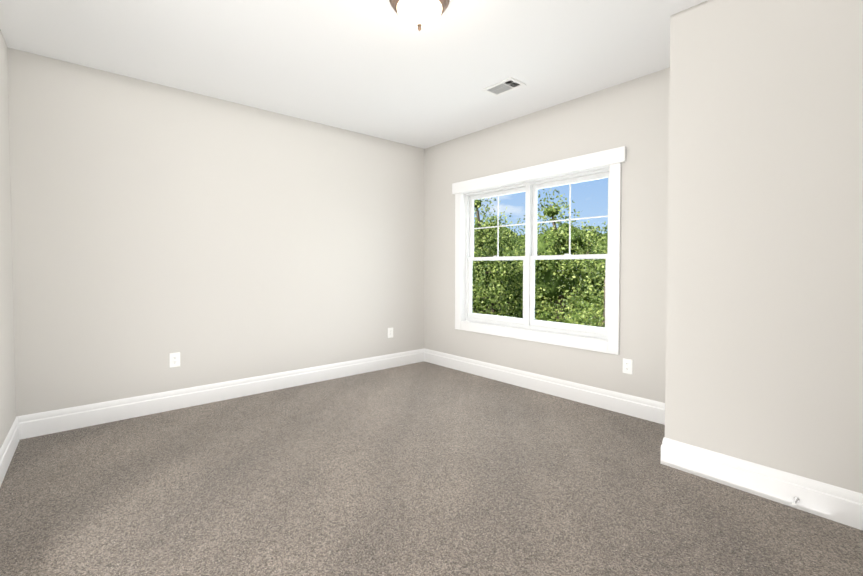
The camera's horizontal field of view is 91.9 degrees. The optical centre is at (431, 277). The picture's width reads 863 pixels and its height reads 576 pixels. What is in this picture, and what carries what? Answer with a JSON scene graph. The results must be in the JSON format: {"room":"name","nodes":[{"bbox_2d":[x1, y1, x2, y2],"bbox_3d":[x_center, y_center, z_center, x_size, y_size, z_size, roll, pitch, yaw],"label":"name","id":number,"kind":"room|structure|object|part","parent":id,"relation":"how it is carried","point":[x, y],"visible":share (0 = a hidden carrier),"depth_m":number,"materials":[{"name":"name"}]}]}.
{"room":"empty bedroom","nodes":[
{"label":"empty bedroom","id":0,"kind":"room"},
{"bbox_2d":[0,29,15,447],"bbox_3d":[-1.534,-0.177,1.079,0.320,2.740,4.945,-1,2,-41],"label":"wall","id":1,"kind":"structure","parent":0,"point":[7,385],"depth_m":2.70,"materials":[{"name":"beige paint"}]},
{"bbox_2d":[0,416,23,486],"bbox_3d":[-1.466,1.109,1.166,0.165,0.165,4.620,-1,2,-41],"label":"baseboard","id":2,"kind":"structure","parent":1,"relation":"attached to","point":[16,432],"depth_m":2.64,"materials":[{"name":"white paint"}]},
{"bbox_2d":[7,47,423,415],"bbox_3d":[-1.618,-0.252,4.172,4.230,2.740,0.160,-1,2,-41],"label":"wall","id":3,"kind":"structure","parent":0,"point":[211,240],"depth_m":3.63,"materials":[{"name":"beige paint"}]},
{"bbox_2d":[169,352,179,367],"bbox_3d":[-2.200,0.708,3.577,0.080,0.122,0.008,-1,2,-41],"label":"electrical outlet","id":4,"kind":"object","parent":3,"relation":"attached to","point":[174,359],"visible":1,"depth_m":3.57,"materials":[{"name":"white plastic"}]},
{"bbox_2d":[22,349,423,438],"bbox_3d":[-1.496,1.036,4.193,3.739,0.165,0.016,-1,2,-41],"label":"baseboard","id":5,"kind":"structure","parent":3,"relation":"attached to","point":[54,421],"depth_m":3.68,"materials":[{"name":"white paint"}]},
{"bbox_2d":[388,327,392,337],"bbox_3d":[-0.496,0.672,5.061,0.080,0.122,0.008,-1,2,-41],"label":"electrical outlet","id":6,"kind":"object","parent":3,"relation":"attached to","point":[390,332],"visible":1,"depth_m":5.06,"materials":[{"name":"white plastic"}]},
{"bbox_2d":[0,0,706,148],"bbox_3d":[-0.217,-1.644,2.189,4.679,0.140,4.940,-1,2,-41],"label":"ceiling","id":7,"kind":"structure","parent":0,"point":[378,68],"depth_m":2.94,"materials":[{"name":"white paint"}]},
{"bbox_2d":[389,0,449,30],"bbox_3d":[-0.068,-1.488,2.371,0.342,0.180,0.342,-1,2,-41],"label":"flush-mount light","id":8,"kind":"object","parent":7,"relation":"hanging from","point":[419,15],"visible":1,"depth_m":2.32,"materials":[{"name":"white glass"}]},
{"bbox_2d":[482,77,525,96],"bbox_3d":[0.608,-1.661,3.517,0.200,0.128,0.316,-1,2,-41],"label":"ceiling vent","id":9,"kind":"object","parent":7,"relation":"in","point":[504,86],"visible":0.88,"depth_m":3.52,"materials":[{"name":"white metal"}]},
{"bbox_2d":[0,361,862,575],"bbox_3d":[-0.217,1.215,2.258,4.679,0.100,4.940,-1,2,-41],"label":"floor","id":10,"kind":"structure","parent":0,"point":[424,468],"depth_m":2.21,"materials":[{"name":"beige carpet"}]},
{"bbox_2d":[424,68,669,402],"bbox_3d":[1.539,-0.239,3.647,0.160,2.740,4.780,-1,2,-41],"label":"wall","id":11,"kind":"structure","parent":0,"point":[632,116],"depth_m":3.67,"materials":[{"name":"beige paint"}]},
{"bbox_2d":[452,146,625,354],"bbox_3d":[0.980,-0.232,4.258,0.180,1.726,2.035,-1,2,-41],"label":"window","id":12,"kind":"structure","parent":11,"relation":"in","point":[614,158],"depth_m":4.14,"materials":[{"name":"white paint"}]},
{"bbox_2d":[462,165,608,340],"bbox_3d":[0.995,-0.219,4.272,0.160,1.530,1.795,-1,2,-41],"label":"liner","id":13,"kind":"object","parent":12,"relation":"in","point":[464,248],"visible":0.25,"depth_m":4.79,"materials":[{"name":"white paint"}]},
{"bbox_3d":[1.013,-0.226,4.287,0.066,1.428,1.705,-1,2,-41],"label":"window sashes","id":14,"kind":"part","parent":12,"relation":"part of","materials":[{"name":"white plastic"}]},
{"bbox_3d":[1.013,-0.231,4.287,0.038,1.338,1.639,-1,2,-41],"label":"glass","id":15,"kind":"part","parent":12,"relation":"part of","materials":[{"name":"clear glass"}]},
{"bbox_2d":[424,348,664,424],"bbox_3d":[0.947,1.035,4.224,0.016,0.165,3.120,-1,2,-41],"label":"baseboard","id":16,"kind":"structure","parent":11,"relation":"attached to","point":[650,410],"depth_m":3.92,"materials":[{"name":"white paint"}]},
{"bbox_2d":[623,358,632,373],"bbox_3d":[1.620,0.736,3.450,0.008,0.122,0.080,-1,2,-41],"label":"outlet","id":17,"kind":"object","parent":11,"relation":"attached to","point":[627,366],"visible":1,"depth_m":3.45,"materials":[{"name":"white plastic"}]},
{"bbox_2d":[665,0,862,493],"bbox_3d":[2.247,-0.203,2.176,0.707,2.740,1.630,-1,2,-41],"label":"wall","id":18,"kind":"structure","parent":0,"point":[764,333],"depth_m":2.19,"materials":[{"name":"beige paint"}]},
{"bbox_2d":[660,437,862,529],"bbox_3d":[1.907,1.088,2.047,0.016,0.165,1.456,-1,2,-41],"label":"baseboard","id":19,"kind":"structure","parent":18,"relation":"attached to","point":[833,503],"depth_m":2.19,"materials":[{"name":"white paint"}]},
{"bbox_2d":[792,497,799,505],"bbox_3d":[1.815,1.122,2.083,0.078,0.025,0.025,-1,2,-41],"label":"door stop","id":20,"kind":"object","parent":19,"relation":"attached to","point":[796,500],"visible":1,"depth_m":2.09,"materials":[{"name":"silver metal"}]},
{"label":"outside","id":21,"kind":"structure","parent":0,"visible":0},
{"bbox_2d":[472,187,607,326],"bbox_3d":[2.620,-0.244,26.991,28.243,10.339,52.421,-1,2,-41],"label":"trees","id":22,"kind":"object","parent":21,"point":[593,273],"depth_m":11.05,"materials":[{"name":"green plant"}]}
]}

